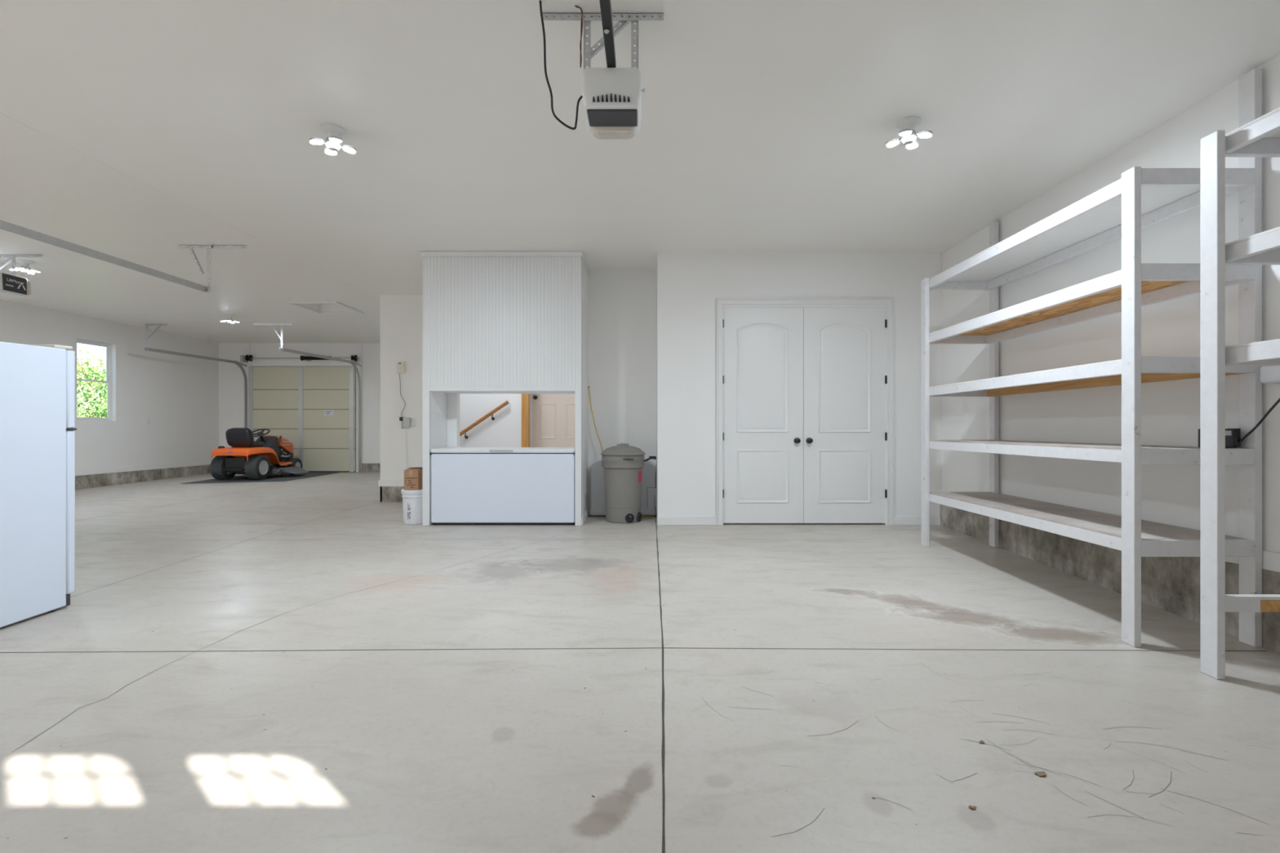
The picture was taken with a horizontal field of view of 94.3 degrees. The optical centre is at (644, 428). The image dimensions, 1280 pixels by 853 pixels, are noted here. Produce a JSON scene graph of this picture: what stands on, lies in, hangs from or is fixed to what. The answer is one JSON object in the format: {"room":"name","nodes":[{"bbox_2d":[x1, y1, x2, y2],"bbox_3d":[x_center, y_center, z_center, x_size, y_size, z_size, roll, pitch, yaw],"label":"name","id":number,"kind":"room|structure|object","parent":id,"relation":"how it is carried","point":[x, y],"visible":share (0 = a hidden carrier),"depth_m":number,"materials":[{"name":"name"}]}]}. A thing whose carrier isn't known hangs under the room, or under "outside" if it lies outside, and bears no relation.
{"room":"garage","nodes":[
{"label":"garage","id":0,"kind":"room"},
{"bbox_2d":[0,299,218,471],"bbox_3d":[-9.990,-0.392,6.690,0.160,3.176,14.620,0,0,0],"label":"wall","id":1,"kind":"structure","parent":0,"point":[179,395],"depth_m":11.67,"materials":[{"name":"paint"}]},
{"bbox_2d":[76,338,111,421],"bbox_3d":[-10.018,-0.849,10.750,0.045,1.440,0.760,0,0,0],"label":"window","id":2,"kind":"structure","parent":1,"relation":"in","point":[108,346],"depth_m":11.07,"materials":[{"name":"paint"}]},
{"bbox_2d":[75,464,210,489],"bbox_3d":[-9.900,1.065,6.725,0.020,0.462,14.210,0,0,0],"label":"trim","id":3,"kind":"structure","parent":1,"relation":"attached to","point":[83,482],"depth_m":11.53,"materials":[{"name":"concrete"}]},
{"bbox_2d":[75,460,212,475],"bbox_3d":[-9.904,0.790,6.725,0.012,0.088,14.210,0,0,0],"label":"baseboard","id":4,"kind":"structure","parent":1,"relation":"attached to","point":[91,472],"depth_m":11.62,"materials":[{"name":"paint"}]},
{"bbox_2d":[218,342,380,460],"bbox_3d":[-6.900,-0.392,13.905,6.400,3.176,0.150,0,0,0],"label":"wall","id":5,"kind":"structure","parent":0,"point":[230,375],"depth_m":13.83,"materials":[{"name":"paint"}]},
{"bbox_2d":[240,355,359,362],"bbox_3d":[-7.923,-1.603,13.707,2.703,0.164,0.243,0,0,0],"label":"spring","id":6,"kind":"object","parent":5,"relation":"attached to","point":[243,358],"visible":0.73,"depth_m":13.65,"materials":[{"name":"black metal"}]},
{"bbox_2d":[248,366,355,471],"bbox_3d":[-7.951,-0.202,13.792,2.475,2.452,0.072,0,0,0],"label":"garage door","id":7,"kind":"structure","parent":5,"relation":"in","point":[313,408],"depth_m":13.78,"materials":[{"name":"metal"}]},
{"bbox_2d":[243,342,362,471],"bbox_3d":[-7.950,-0.476,13.815,2.752,3.003,0.030,0,0,0],"label":"trim","id":8,"kind":"structure","parent":5,"relation":"attached to","point":[246,345],"depth_m":13.80,"materials":[{"name":"paint"}]},
{"bbox_2d":[361,463,380,471],"bbox_3d":[-6.920,0.984,13.820,5.980,0.325,0.020,0,0,0],"label":"trim","id":9,"kind":"structure","parent":5,"relation":"attached to","point":[365,467],"depth_m":13.81,"materials":[{"name":"concrete"}]},
{"bbox_2d":[362,460,380,463],"bbox_3d":[-5.248,0.788,13.824,2.636,0.065,0.012,0,0,0],"label":"baseboard","id":10,"kind":"structure","parent":5,"relation":"attached to","point":[363,461],"depth_m":13.82,"materials":[{"name":"paint"}]},
{"bbox_2d":[380,294,422,502],"bbox_3d":[-3.385,-0.417,11.330,1.090,3.126,5.000,0,0,0],"label":"wall","id":11,"kind":"structure","parent":0,"point":[401,315],"depth_m":8.83,"materials":[{"name":"paint"}]},
{"bbox_2d":[377,480,404,486],"bbox_3d":[-3.460,0.820,8.820,0.980,0.097,0.020,0,0,0],"label":"baseboard","id":12,"kind":"structure","parent":11,"relation":"attached to","point":[380,482],"depth_m":8.81,"materials":[{"name":"paint"}]},
{"bbox_2d":[380,486,404,502],"bbox_3d":[-3.450,0.992,8.857,0.960,0.248,0.085,0,0,0],"label":"trim","id":13,"kind":"structure","parent":11,"relation":"attached to","point":[389,494],"depth_m":8.81,"materials":[{"name":"concrete"}]},
{"bbox_2d":[396,361,404,373],"bbox_3d":[-3.611,-0.899,8.804,0.112,0.172,0.052,0,0,0],"label":"control box","id":14,"kind":"object","parent":11,"relation":"attached to","point":[400,365],"visible":1,"depth_m":8.78,"materials":[{"name":"beige plastic"}]},
{"bbox_2d":[399,373,405,417],"bbox_3d":[-3.593,-0.482,8.815,0.092,0.650,0.008,0,0,0],"label":"wire","id":15,"kind":"object","parent":14,"relation":"attached to","point":[399,374],"visible":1,"depth_m":8.81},
{"bbox_2d":[399,417,415,428],"bbox_3d":[-3.501,-0.077,8.800,0.229,0.157,0.060,0,0,0],"label":"wall outlet","id":16,"kind":"object","parent":11,"relation":"attached to","point":[404,422],"visible":1,"depth_m":8.77,"materials":[{"name":"white plastic"}]},
{"bbox_2d":[446,393,529,447],"bbox_3d":[-2.030,-0.432,8.695,2.620,3.096,2.890,0,0,0],"label":"wall","id":17,"kind":"structure","parent":0,"point":[463,410],"depth_m":9.70,"materials":[{"name":"paint"}]},
{"bbox_2d":[459,400,509,439],"bbox_3d":[-2.613,-0.136,9.646,0.841,0.625,0.105,0,0,0],"label":"handrail","id":18,"kind":"object","parent":17,"relation":"attached to","point":[506,402],"visible":0.94,"depth_m":9.60,"materials":[{"name":"brown wood"}]},
{"bbox_2d":[521,393,528,447],"bbox_3d":[-1.943,-0.684,9.700,0.114,2.240,0.080,0,0,0],"label":"trim","id":19,"kind":"structure","parent":17,"relation":"attached to","point":[525,397],"depth_m":9.66,"materials":[{"name":"brown wood"}]},
{"bbox_2d":[529,393,531,447],"bbox_3d":[-1.910,-0.609,10.015,0.029,2.090,0.050,0,0,0],"label":"trim","id":20,"kind":"structure","parent":17,"relation":"attached to","point":[530,393],"depth_m":9.99,"materials":[{"name":"paint"}]},
{"bbox_2d":[531,393,574,447],"bbox_3d":[-1.490,-0.584,9.986,0.864,2.020,0.108,0,0,0],"label":"door","id":21,"kind":"structure","parent":17,"relation":"in","point":[553,415],"depth_m":10.00,"materials":[{"name":"beige paint"}]},
{"bbox_2d":[587,271,656,515],"bbox_3d":[-0.326,-0.392,7.535,0.949,3.176,0.130,0,0,0],"label":"wall niche","id":22,"kind":"object","parent":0,"point":[622,304],"visible":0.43,"depth_m":7.47,"materials":[{"name":"paint"}]},
{"bbox_2d":[0,471,1279,852],"bbox_3d":[-3.250,1.155,6.690,13.700,0.264,14.620,0,0,0],"label":"floor","id":23,"kind":"structure","parent":0,"point":[298,665],"depth_m":2.67,"materials":[{"name":"concrete"}]},
{"bbox_2d":[0,342,76,627],"bbox_3d":[-4.129,0.325,3.595,0.762,1.720,0.720,0,0,0],"label":"refrigerator","id":24,"kind":"object","parent":23,"relation":"on","point":[37,381],"visible":1,"depth_m":3.67,"materials":[{"name":"white metal"}]},
{"bbox_2d":[180,472,337,484],"bbox_3d":[-7.910,1.039,12.465,1.780,0.044,2.390,0,0,0],"label":"floor mat","id":25,"kind":"object","parent":23,"relation":"on","point":[283,477],"visible":0.71,"depth_m":12.16,"materials":[{"name":"rubber"}]},
{"bbox_2d":[209,427,309,479],"bbox_3d":[-7.960,0.516,12.502,1.320,1.044,1.837,0,0,0],"label":"riding mower","id":26,"kind":"object","parent":25,"relation":"on","point":[253,459],"visible":1,"depth_m":11.86,"materials":[{"name":"metal"}]},
{"bbox_2d":[262,435,293,453],"bbox_3d":[-8.095,0.361,13.100,0.494,0.405,0.590,0,0,0],"label":"hood","id":27,"kind":"object","parent":26,"relation":"attached to","point":[286,446],"depth_m":12.98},
{"bbox_2d":[253,323,360,471],"bbox_3d":[-6.978,-0.481,12.515,0.723,2.996,2.622,0,0,2],"label":"door track","id":28,"kind":"object","parent":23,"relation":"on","point":[353,363],"visible":1,"depth_m":12.91,"materials":[{"name":"metal"}]},
{"bbox_2d":[400,488,422,524],"bbox_3d":[-2.648,0.898,6.860,0.300,0.389,0.300,0,0,0],"label":"bucket","id":29,"kind":"object","parent":23,"relation":"on","point":[411,499],"visible":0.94,"depth_m":6.74,"materials":[{"name":"white plastic"}]},
{"bbox_2d":[404,466,422,489],"bbox_3d":[-2.650,0.578,6.847,0.163,0.256,0.206,0,0,0],"label":"carton","id":30,"kind":"object","parent":29,"relation":"on","point":[412,476],"visible":0.96,"depth_m":6.75,"materials":[{"name":"brown cardboard"}]},
{"bbox_2d":[430,447,574,524],"bbox_3d":[-1.594,0.665,6.947,1.622,0.862,0.585,0,0,0],"label":"chest freezer","id":31,"kind":"object","parent":23,"relation":"on","point":[470,486],"visible":0.9,"depth_m":6.67,"materials":[{"name":"metal"}]},
{"bbox_2d":[419,251,589,525],"bbox_3d":[-1.599,-0.441,7.050,1.823,3.074,0.831,0,0,0],"label":"enclosure","id":32,"kind":"object","parent":23,"relation":"on","point":[493,322],"visible":0.98,"depth_m":6.66,"materials":[{"name":"paint"}]},
{"bbox_2d":[584,493,587,511],"bbox_3d":[-0.704,0.891,7.175,0.008,0.190,0.250,0,0,0],"label":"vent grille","id":33,"kind":"object","parent":32,"relation":"attached to","point":[585,494],"depth_m":7.16,"materials":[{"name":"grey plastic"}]},
{"bbox_2d":[589,459,656,515],"bbox_3d":[-0.260,0.741,7.402,0.837,0.691,0.115,0,0,0],"label":"panel","id":34,"kind":"object","parent":23,"relation":"on","point":[648,499],"visible":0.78,"depth_m":7.36,"materials":[{"name":"grey plastic"}]},
{"bbox_2d":[600,443,656,523],"bbox_3d":[-0.231,0.635,7.000,0.585,0.915,0.528,0,0,43],"label":"trash can","id":35,"kind":"object","parent":23,"relation":"on","point":[623,464],"visible":1,"depth_m":6.83,"materials":[{"name":"beige plastic"}]},
{"bbox_2d":[1034,771,1046,776],"bbox_3d":[1.390,1.212,2.083,0.040,0.005,0.028,0,0,0],"label":"scrap","id":36,"kind":"object","parent":23,"relation":"on","point":[1039,773],"visible":1,"depth_m":2.08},
{"bbox_2d":[920,67,1262,647],"bbox_3d":[2.997,-0.381,4.450,0.692,3.135,2.477,0,0,0],"label":"shelving unit","id":37,"kind":"object","parent":23,"relation":"on","point":[1143,197],"visible":0.98,"depth_m":3.56,"materials":[{"name":"white wood"}]},
{"bbox_2d":[1198,428,1240,448],"bbox_3d":[3.201,0.056,3.308,0.142,0.108,0.103,0,0,0],"label":"charger","id":38,"kind":"object","parent":37,"relation":"on","point":[1233,436],"visible":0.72,"depth_m":3.26,"materials":[{"name":"black plastic"}]},
{"bbox_2d":[1200,106,1279,679],"bbox_3d":[3.034,-0.345,1.681,0.620,3.207,2.461,0,0,0],"label":"shelving unit","id":39,"kind":"object","parent":23,"relation":"on","point":[1260,137],"visible":1,"depth_m":2.84,"materials":[{"name":"white wood"}]},
{"bbox_2d":[0,0,1279,342],"bbox_3d":[-3.250,-2.030,6.690,13.700,0.100,14.620,0,0,0],"label":"ceiling","id":40,"kind":"structure","parent":0,"point":[766,126],"depth_m":3.89,"materials":[{"name":"paint"}]},
{"bbox_2d":[0,254,43,298],"bbox_3d":[-7.255,-1.741,3.561,0.755,0.475,6.762,0,0,0],"label":"garage door opener","id":41,"kind":"object","parent":40,"relation":"hanging from","point":[11,286],"visible":1,"depth_m":6.77,"materials":[{"name":"grey plastic"}]},
{"bbox_2d":[8,258,40,273],"bbox_3d":[-7.333,-1.911,7.030,0.225,0.137,0.225,0,0,25],"label":"ceiling light","id":42,"kind":"object","parent":40,"relation":"attached to","point":[24,268],"visible":0.91,"depth_m":7.01,"materials":[{"name":"white plastic"}]},
{"bbox_2d":[0,219,247,292],"bbox_3d":[-4.676,-1.724,3.078,0.716,0.511,6.756,0,0,0],"label":"door track","id":43,"kind":"object","parent":40,"relation":"hanging from","point":[4,225],"visible":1,"depth_m":5.40,"materials":[{"name":"metal"}]},
{"bbox_2d":[0,113,370,294],"bbox_3d":[-4.054,-1.979,4.265,0.008,0.002,9.130,0,0,0],"label":"trim","id":44,"kind":"structure","parent":40,"relation":"attached to","point":[0,113],"depth_m":4.86,"materials":[{"name":"paint"}]},
{"bbox_2d":[144,323,247,428],"bbox_3d":[-9.266,-0.485,12.506,0.420,3.006,2.611,0,0,0],"label":"door track","id":45,"kind":"object","parent":40,"relation":"hanging from","point":[237,363],"visible":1,"depth_m":12.67,"materials":[{"name":"metal"}]},
{"bbox_2d":[220,314,239,323],"bbox_3d":[-7.258,-1.911,10.400,0.225,0.137,0.225,0,0,25],"label":"ceiling light","id":46,"kind":"object","parent":40,"relation":"attached to","point":[229,320],"visible":1,"depth_m":10.37,"materials":[{"name":"white plastic"}]},
{"bbox_2d":[287,301,364,314],"bbox_3d":[-5.190,-2.061,9.720,0.770,0.218,0.910,0,0,0],"label":"attic hatch","id":47,"kind":"object","parent":40,"relation":"attached to","point":[318,307],"visible":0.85,"depth_m":10.04,"materials":[{"name":"paint"}]},
{"bbox_2d":[309,123,356,155],"bbox_3d":[-2.060,-1.911,3.930,0.225,0.137,0.225,0,0,10],"label":"ceiling light","id":48,"kind":"object","parent":40,"relation":"attached to","point":[334,131],"visible":1,"depth_m":3.90,"materials":[{"name":"white plastic"}]},
{"bbox_2d":[310,140,322,144],"bbox_3d":[-2.140,-1.864,3.874,0.071,0.009,0.069,0,0,-35],"label":"diffuser","id":49,"kind":"object","parent":48,"relation":"attached to","point":[315,142],"depth_m":3.87,"materials":[{"name":"white"}]},
{"bbox_2d":[325,149,336,155],"bbox_3d":[-2.116,-1.864,4.010,0.069,0.009,0.071,0,0,-35],"label":"diffuser","id":50,"kind":"object","parent":48,"relation":"attached to","point":[332,153],"depth_m":4.02,"materials":[{"name":"white"}]},
{"bbox_2d":[329,137,341,142],"bbox_3d":[-2.004,-1.864,3.850,0.069,0.009,0.071,0,0,-35],"label":"diffuser","id":51,"kind":"object","parent":48,"relation":"attached to","point":[331,140],"depth_m":3.85,"materials":[{"name":"white"}]},
{"bbox_2d":[342,147,355,153],"bbox_3d":[-1.980,-1.864,3.986,0.071,0.009,0.069,0,0,-35],"label":"diffuser","id":52,"kind":"object","parent":48,"relation":"attached to","point":[352,150],"depth_m":3.98,"materials":[{"name":"white"}]},
{"bbox_2d":[539,0,582,129],"bbox_3d":[-0.407,-1.724,2.833,0.232,0.554,0.056,0,0,-36],"label":"power cord","id":53,"kind":"object","parent":40,"relation":"hanging from","point":[540,4],"visible":1,"depth_m":2.81,"materials":[{"name":"black plastic"}]},
{"bbox_2d":[574,5,582,67],"bbox_3d":[-0.308,-1.837,2.787,0.038,0.285,0.009,0,0,-17],"label":"wire","id":54,"kind":"object","parent":40,"relation":"hanging from","point":[580,8],"visible":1,"depth_m":2.79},
{"bbox_2d":[542,0,663,139],"bbox_3d":[-0.198,-1.750,1.381,0.578,0.518,3.423,0,0,0],"label":"garage door opener","id":55,"kind":"object","parent":40,"relation":"hanging from","point":[612,95],"visible":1,"depth_m":2.83,"materials":[{"name":"grey plastic"}]},
{"bbox_2d":[885,115,932,149],"bbox_3d":[1.710,-1.911,3.840,0.226,0.137,0.226,0,0,-10],"label":"ceiling light","id":56,"kind":"object","parent":40,"relation":"attached to","point":[907,125],"visible":1,"depth_m":3.81,"materials":[{"name":"white plastic"}]},
{"bbox_2d":[886,141,898,146],"bbox_3d":[1.630,-1.864,3.896,0.071,0.009,0.069,0,0,35],"label":"diffuser","id":57,"kind":"object","parent":56,"relation":"attached to","point":[889,144],"depth_m":3.89,"materials":[{"name":"white"}]},
{"bbox_2d":[899,131,911,136],"bbox_3d":[1.654,-1.864,3.760,0.069,0.009,0.071,0,0,35],"label":"diffuser","id":58,"kind":"object","parent":56,"relation":"attached to","point":[901,133],"depth_m":3.76,"materials":[{"name":"white"}]},
{"bbox_2d":[906,142,917,149],"bbox_3d":[1.766,-1.864,3.920,0.069,0.009,0.071,0,0,35],"label":"diffuser","id":59,"kind":"object","parent":56,"relation":"attached to","point":[913,145],"depth_m":3.92,"materials":[{"name":"white"}]},
{"bbox_2d":[919,133,931,137],"bbox_3d":[1.790,-1.864,3.784,0.071,0.009,0.069,0,0,35],"label":"diffuser","id":60,"kind":"object","parent":56,"relation":"attached to","point":[921,135],"depth_m":3.78,"materials":[{"name":"white"}]},
{"bbox_2d":[656,253,942,519],"bbox_3d":[1.808,-0.392,7.410,3.318,3.176,1.380,0,0,0],"label":"wall","id":61,"kind":"structure","parent":0,"point":[688,285],"depth_m":6.72,"materials":[{"name":"paint"}]},
{"bbox_2d":[657,515,715,524],"bbox_3d":[0.480,1.047,6.713,0.670,0.098,0.014,0,0,0],"label":"baseboard","id":62,"kind":"structure","parent":61,"relation":"attached to","point":[661,520],"depth_m":6.71,"materials":[{"name":"paint"}]},
{"bbox_2d":[722,307,803,523],"bbox_3d":[1.341,-0.144,6.710,0.922,2.445,0.103,0,0,0],"label":"door","id":63,"kind":"structure","parent":61,"relation":"in","point":[762,377],"depth_m":6.73,"materials":[{"name":"paint"}]},
{"bbox_2d":[715,297,893,524],"bbox_3d":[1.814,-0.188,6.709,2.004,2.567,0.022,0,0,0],"label":"trim","id":64,"kind":"structure","parent":61,"relation":"attached to","point":[720,302],"depth_m":6.70,"materials":[{"name":"paint"}]},
{"bbox_2d":[803,307,887,523],"bbox_3d":[2.274,-0.144,6.710,0.938,2.445,0.103,0,0,0],"label":"door","id":65,"kind":"structure","parent":61,"relation":"in","point":[845,379],"depth_m":6.73,"materials":[{"name":"paint"}]},
{"bbox_2d":[893,515,940,524],"bbox_3d":[3.080,1.047,6.713,0.530,0.098,0.014,0,0,0],"label":"baseboard","id":66,"kind":"structure","parent":61,"relation":"attached to","point":[898,520],"depth_m":6.71,"materials":[{"name":"paint"}]},
{"bbox_2d":[942,54,1279,552],"bbox_3d":[3.442,-0.292,3.740,0.150,3.376,8.720,0,0,0],"label":"wall","id":67,"kind":"structure","parent":0,"point":[1171,409],"depth_m":4.29,"materials":[{"name":"paint"}]},
{"bbox_2d":[939,504,1279,653],"bbox_3d":[3.361,1.038,3.170,0.032,0.715,7.100,0,0,0],"label":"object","id":68,"kind":"structure","parent":67,"relation":"attached to","point":[1171,584],"depth_m":4.21,"materials":[{"name":"concrete"}]},
{"bbox_2d":[1225,550,1279,573],"bbox_3d":[3.359,0.680,1.785,0.016,0.209,4.330,0,0,0],"label":"baseboard","id":69,"kind":"structure","parent":67,"relation":"attached to","point":[1270,560],"depth_m":3.19,"materials":[{"name":"paint"}]},
{"bbox_2d":[1260,365,1279,383],"bbox_3d":[3.321,-0.284,3.058,0.092,0.096,0.215,0,0,0],"label":"junction box","id":70,"kind":"object","parent":67,"relation":"attached to","point":[1268,374],"visible":0.96,"depth_m":3.11,"materials":[{"name":"white plastic"}]},
{"bbox_2d":[1239,398,1279,442],"bbox_3d":[3.291,-0.082,3.128,0.035,0.321,0.263,0,0,-7],"label":"cord","id":71,"kind":"object","parent":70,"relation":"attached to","point":[1277,402],"visible":1,"depth_m":3.16,"materials":[{"name":"black plastic"}]},
{"label":"outside","id":72,"kind":"structure","parent":0,"visible":0},
{"bbox_3d":[-13.000,1.666,5.000,54.000,0.660,70.000,0,0,0],"label":"ground","id":73,"kind":"structure","parent":72,"visible":0},
{"bbox_2d":[76,347,106,417],"bbox_3d":[-14.593,-0.229,14.408,4.719,3.650,3.679,0,0,12],"label":"shrub","id":74,"kind":"object","parent":73,"relation":"on","point":[87,373],"visible":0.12,"depth_m":14.29,"materials":[{"name":"green plant"}]},
{"bbox_2d":[80,390,106,416],"bbox_3d":[-14.404,-0.143,18.108,4.533,3.478,3.916,0,0,0],"label":"shrub","id":75,"kind":"object","parent":73,"relation":"on","point":[100,409],"visible":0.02,"depth_m":17.31,"materials":[{"name":"green plant"}]},
{"bbox_3d":[-0.694,-0.515,7.410,0.028,0.020,0.008,0,0,0],"label":"nail","id":76,"kind":"object","parent":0,"visible":0},
{"bbox_2d":[588,387,656,519],"bbox_3d":[-0.252,0.297,7.292,0.922,1.609,0.188,0,0,23],"label":"cord","id":77,"kind":"object","parent":76,"relation":"hanging from","point":[588,388],"visible":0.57,"depth_m":7.34,"materials":[{"name":"plastic"}]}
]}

